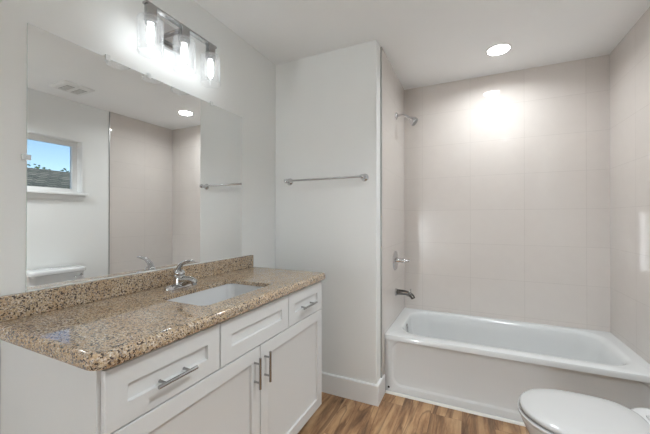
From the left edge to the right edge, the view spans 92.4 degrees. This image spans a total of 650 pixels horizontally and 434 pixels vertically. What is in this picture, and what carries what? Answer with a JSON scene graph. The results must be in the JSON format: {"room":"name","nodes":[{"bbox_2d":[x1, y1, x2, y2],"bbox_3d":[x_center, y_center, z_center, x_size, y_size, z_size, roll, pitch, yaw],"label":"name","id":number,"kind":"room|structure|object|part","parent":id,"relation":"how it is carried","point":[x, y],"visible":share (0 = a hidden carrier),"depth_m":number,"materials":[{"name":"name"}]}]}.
{"room":"bathroom","nodes":[
{"label":"bathroom","id":0,"kind":"room"},
{"bbox_2d":[0,0,275,295],"bbox_3d":[-1.359,0.023,0.494,0.120,2.440,6.380,0,0,25],"label":"wall","id":1,"kind":"structure","parent":0,"point":[242,84],"depth_m":1.45,"materials":[{"name":"paint"}]},
{"bbox_2d":[0,255,252,321],"bbox_3d":[-0.776,0.298,1.561,0.025,0.079,1.292,0,0,25],"label":"backsplash","id":2,"kind":"structure","parent":1,"relation":"attached to","point":[13,306],"depth_m":1.25,"materials":[{"name":"stone"}]},
{"bbox_2d":[21,23,241,291],"bbox_3d":[-0.787,-0.209,1.558,0.012,0.934,1.117,0,0,25],"label":"mirror","id":3,"kind":"object","parent":1,"relation":"attached to","point":[129,171],"visible":1,"depth_m":1.34,"materials":[{"name":"clear mirror"}]},
{"bbox_2d":[142,0,216,77],"bbox_3d":[-0.716,-0.833,1.526,0.171,0.247,0.450,0,0,25],"label":"vanity light","id":4,"kind":"object","parent":1,"relation":"attached to","point":[171,39],"visible":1,"depth_m":1.51,"materials":[{"name":"silver metal"}]},
{"bbox_2d":[144,3,157,26],"bbox_3d":[-0.759,-0.878,1.357,0.054,0.078,0.054,0,0,25],"label":"socket","id":5,"kind":"object","parent":4,"relation":"attached to","point":[150,10],"depth_m":1.34,"materials":[{"name":"silver metal"}]},
{"bbox_3d":[-0.759,-0.791,1.357,0.030,0.094,0.030,0,0,25],"label":"bulb","id":6,"kind":"part","parent":4,"relation":"part of","materials":[{"name":"white glass"}]},
{"bbox_3d":[-0.733,-0.916,1.539,0.088,0.010,0.022,0,0,25],"label":"arm","id":7,"kind":"part","parent":4,"relation":"part of","materials":[{"name":"silver metal"}]},
{"bbox_2d":[178,26,189,46],"bbox_3d":[-0.684,-0.877,1.516,0.054,0.078,0.054,0,0,25],"label":"socket","id":8,"kind":"object","parent":4,"relation":"attached to","point":[184,32],"depth_m":1.50,"materials":[{"name":"silver metal"}]},
{"bbox_3d":[-0.684,-0.790,1.516,0.030,0.094,0.030,0,0,25],"label":"bulb","id":9,"kind":"part","parent":4,"relation":"part of","materials":[{"name":"white glass"}]},
{"bbox_3d":[-0.613,-0.789,1.668,0.030,0.094,0.030,0,0,25],"label":"bulb","id":10,"kind":"part","parent":4,"relation":"part of","materials":[{"name":"white glass"}]},
{"bbox_2d":[205,44,215,62],"bbox_3d":[-0.613,-0.876,1.668,0.054,0.078,0.054,0,0,25],"label":"socket","id":11,"kind":"object","parent":4,"relation":"attached to","point":[210,55],"depth_m":1.65,"materials":[{"name":"silver metal"}]},
{"bbox_2d":[275,40,380,383],"bbox_3d":[0.197,0.034,2.719,0.808,2.440,1.030,0,0,25],"label":"wall partition","id":12,"kind":"structure","parent":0,"point":[328,103],"depth_m":2.20,"materials":[{"name":"paint"}]},
{"bbox_2d":[284,174,368,184],"bbox_3d":[-0.012,-0.268,2.209,0.645,0.052,0.072,0,0,25],"label":"towel bar","id":13,"kind":"object","parent":12,"relation":"attached to","point":[364,177],"visible":1,"depth_m":2.17,"materials":[{"name":"silver metal"}]},
{"bbox_3d":[-0.280,-0.267,2.335,0.052,0.052,0.072,0,0,25],"label":"post","id":14,"kind":"part","parent":13,"relation":"part of","materials":[{"name":"silver metal"}]},
{"bbox_3d":[0.257,-0.268,2.083,0.052,0.052,0.072,0,0,25],"label":"post","id":15,"kind":"part","parent":13,"relation":"part of","materials":[{"name":"silver metal"}]},
{"bbox_2d":[322,372,384,405],"bbox_3d":[0.017,1.184,2.310,0.824,0.135,0.179,0,0,25],"label":"baseboard","id":16,"kind":"structure","parent":12,"relation":"attached to","point":[357,390],"depth_m":2.14,"materials":[{"name":"wood"}]},
{"bbox_2d":[380,47,381,377],"bbox_3d":[0.392,-0.036,2.171,0.012,2.304,0.006,0,0,25],"label":"trim","id":17,"kind":"structure","parent":12,"relation":"attached to","point":[380,47],"depth_m":2.17,"materials":[{"name":"white paint"}]},
{"bbox_2d":[382,48,404,376],"bbox_3d":[0.564,0.033,2.538,0.010,2.440,0.805,0,0,25],"label":"tiled wall","id":18,"kind":"structure","parent":12,"relation":"attached to","point":[392,89],"depth_m":2.41,"materials":[{"name":"beige tile"}]},
{"bbox_2d":[393,250,409,269],"bbox_3d":[0.624,0.353,2.512,0.118,0.160,0.160,0,0,25],"label":"tub valve","id":19,"kind":"object","parent":18,"relation":"attached to","point":[396,260],"visible":1,"depth_m":2.50,"materials":[{"name":"silver metal"}]},
{"bbox_3d":[0.630,0.353,2.509,0.105,0.048,0.048,0,0,25],"label":"handle","id":20,"kind":"part","parent":19,"relation":"part of","materials":[{"name":"silver metal"}]},
{"bbox_2d":[395,288,414,298],"bbox_3d":[0.649,0.619,2.520,0.158,0.083,0.062,0,0,25],"label":"tub spout","id":21,"kind":"object","parent":18,"relation":"attached to","point":[397,291],"visible":1,"depth_m":2.51,"materials":[{"name":"silver metal"}]},
{"bbox_2d":[395,112,417,125],"bbox_3d":[0.670,-0.804,2.548,0.176,0.130,0.072,0,0,25],"label":"shower head","id":22,"kind":"object","parent":18,"relation":"attached to","point":[413,120],"visible":1,"depth_m":2.53},
{"bbox_2d":[298,392,528,433],"bbox_3d":[0.769,1.268,-0.510,4.820,0.060,6.380,0,0,25],"label":"floor","id":23,"kind":"structure","parent":0,"point":[394,414],"depth_m":1.91,"materials":[{"name":"brown wood"}]},
{"bbox_2d":[0,281,321,433],"bbox_3d":[-0.521,0.814,1.443,0.586,0.868,1.267,0,0,25],"label":"vanity cabinet","id":24,"kind":"object","parent":23,"relation":"on","point":[258,370],"visible":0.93,"depth_m":1.05,"materials":[{"name":"wood"}]},
{"bbox_3d":[-0.807,0.811,0.896,0.531,0.868,0.018,0,0,25],"label":"panel","id":25,"kind":"part","parent":24,"relation":"part of","materials":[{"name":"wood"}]},
{"bbox_3d":[-0.474,0.469,0.960,0.018,0.164,0.392,0,0,25],"label":"drawer","id":26,"kind":"part","parent":24,"relation":"part of","materials":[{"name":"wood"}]},
{"bbox_2d":[0,255,324,370],"bbox_3d":[-0.526,0.318,1.446,0.576,0.121,1.301,0,0,25],"label":"countertop","id":27,"kind":"structure","parent":24,"relation":"on","point":[103,324],"depth_m":1.09,"materials":[{"name":"stone"}]},
{"bbox_2d":[164,260,196,290],"bbox_3d":[-0.689,0.269,1.481,0.141,0.136,0.148,0,0,-28],"label":"faucet","id":28,"kind":"object","parent":27,"relation":"on","point":[180,280],"visible":1,"depth_m":1.46,"materials":[{"name":"silver metal"}]},
{"bbox_3d":[-0.697,0.326,1.494,0.054,0.020,0.160,0,0,25],"label":"plate","id":29,"kind":"part","parent":28,"relation":"part of","materials":[{"name":"silver metal"}]},
{"bbox_3d":[-0.669,0.243,1.482,0.124,0.085,0.049,0,0,25],"label":"lever","id":30,"kind":"part","parent":28,"relation":"part of","materials":[{"name":"silver metal"}]},
{"bbox_3d":[-0.649,0.306,1.472,0.112,0.056,0.047,0,0,25],"label":"spout","id":31,"kind":"part","parent":28,"relation":"part of","materials":[{"name":"silver metal"}]},
{"bbox_2d":[167,284,262,305],"bbox_3d":[-0.481,0.431,1.426,0.331,0.147,0.496,0,0,25],"label":"sink","id":32,"kind":"object","parent":27,"relation":"in","point":[210,296],"visible":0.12,"depth_m":1.58,"materials":[{"name":"white ceramic"}]},
{"bbox_3d":[-0.451,0.482,0.947,0.037,0.011,0.137,0,0,25],"label":"handle","id":33,"kind":"part","parent":24,"relation":"part of","materials":[{"name":"silver metal"}]},
{"bbox_3d":[-0.423,0.847,1.066,0.018,0.581,0.632,0,0,25],"label":"door","id":34,"kind":"part","parent":24,"relation":"part of","materials":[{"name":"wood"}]},
{"bbox_3d":[-0.290,0.471,1.352,0.018,0.164,0.465,0,0,25],"label":"false drawer","id":35,"kind":"part","parent":24,"relation":"part of","materials":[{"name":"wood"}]},
{"bbox_3d":[-0.282,0.655,1.307,0.037,0.131,0.011,0,0,25],"label":"handle","id":36,"kind":"part","parent":24,"relation":"part of","materials":[{"name":"silver metal"}]},
{"bbox_3d":[-0.251,0.656,1.372,0.037,0.133,0.011,0,0,25],"label":"handle","id":37,"kind":"part","parent":24,"relation":"part of","materials":[{"name":"silver metal"}]},
{"bbox_3d":[-0.158,0.850,1.632,0.018,0.581,0.610,0,0,25],"label":"door","id":38,"kind":"part","parent":24,"relation":"part of","materials":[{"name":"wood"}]},
{"bbox_3d":[-0.109,0.473,1.739,0.018,0.164,0.378,0,0,25],"label":"drawer","id":39,"kind":"part","parent":24,"relation":"part of","materials":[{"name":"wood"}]},
{"bbox_3d":[-0.089,0.486,1.718,0.037,0.011,0.150,0,0,25],"label":"handle","id":40,"kind":"part","parent":24,"relation":"part of","materials":[{"name":"silver metal"}]},
{"bbox_2d":[385,308,649,422],"bbox_3d":[1.253,1.045,2.248,1.477,0.412,0.734,0,0,25],"label":"bathtub","id":41,"kind":"object","parent":23,"relation":"on","point":[474,363],"visible":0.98,"depth_m":2.06,"materials":[{"name":"white ceramic"}]},
{"bbox_2d":[385,390,525,426],"bbox_3d":[1.101,1.243,1.907,1.481,0.014,0.014,0,0,25],"label":"trim","id":42,"kind":"structure","parent":41,"relation":"attached to","point":[386,391],"depth_m":2.02,"materials":[{"name":"white wood"}]},
{"bbox_2d":[385,308,649,382],"bbox_3d":[1.253,1.020,2.248,1.477,0.363,0.734,0,0,25],"label":"basin","id":43,"kind":"object","parent":41,"relation":"in","point":[422,346],"depth_m":2.14,"materials":[{"name":"white ceramic"}]},
{"bbox_2d":[517,389,649,433],"bbox_3d":[1.161,0.860,1.185,0.731,0.771,0.446,0,0,25],"label":"toilet","id":44,"kind":"object","parent":23,"relation":"on","point":[542,411],"visible":1,"depth_m":1.24,"materials":[{"name":"white ceramic"}]},
{"bbox_3d":[1.163,1.038,1.184,0.715,0.414,0.372,0,0,25],"label":"bowl","id":45,"kind":"part","parent":44,"relation":"part of","materials":[{"name":"white ceramic"}]},
{"bbox_3d":[1.029,0.821,1.248,0.439,0.018,0.382,0,0,25],"label":"seat","id":46,"kind":"part","parent":44,"relation":"part of","materials":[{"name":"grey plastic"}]},
{"bbox_2d":[194,0,649,89],"bbox_3d":[0.769,-1.242,-0.498,4.820,0.080,6.380,0,0,25],"label":"ceiling","id":47,"kind":"structure","parent":0,"point":[425,42],"depth_m":1.99,"materials":[{"name":"paint"}]},
{"bbox_2d":[485,43,511,55],"bbox_3d":[1.232,-1.185,2.211,0.166,0.010,0.166,0,0,25],"label":"recessed light","id":48,"kind":"object","parent":47,"relation":"in","point":[498,49],"visible":1,"depth_m":2.19,"materials":[{"name":"white plastic"}]},
{"bbox_2d":[404,55,609,331],"bbox_3d":[1.435,0.034,2.640,1.499,2.440,0.120,0,0,25],"label":"wall","id":49,"kind":"structure","parent":0,"point":[507,174],"depth_m":2.53,"materials":[{"name":"beige tile"}]},
{"bbox_3d":[1.867,0.016,-1.020,2.393,2.440,6.380,0,0,25],"label":"wall","id":50,"kind":"structure","parent":0,"visible":0},
{"bbox_2d":[609,7,649,363],"bbox_3d":[1.912,0.030,1.905,0.010,2.440,0.805,0,0,25],"label":"tiled wall","id":51,"kind":"structure","parent":50,"relation":"attached to","point":[629,61],"depth_m":1.97,"materials":[{"name":"beige tile"}]}
]}

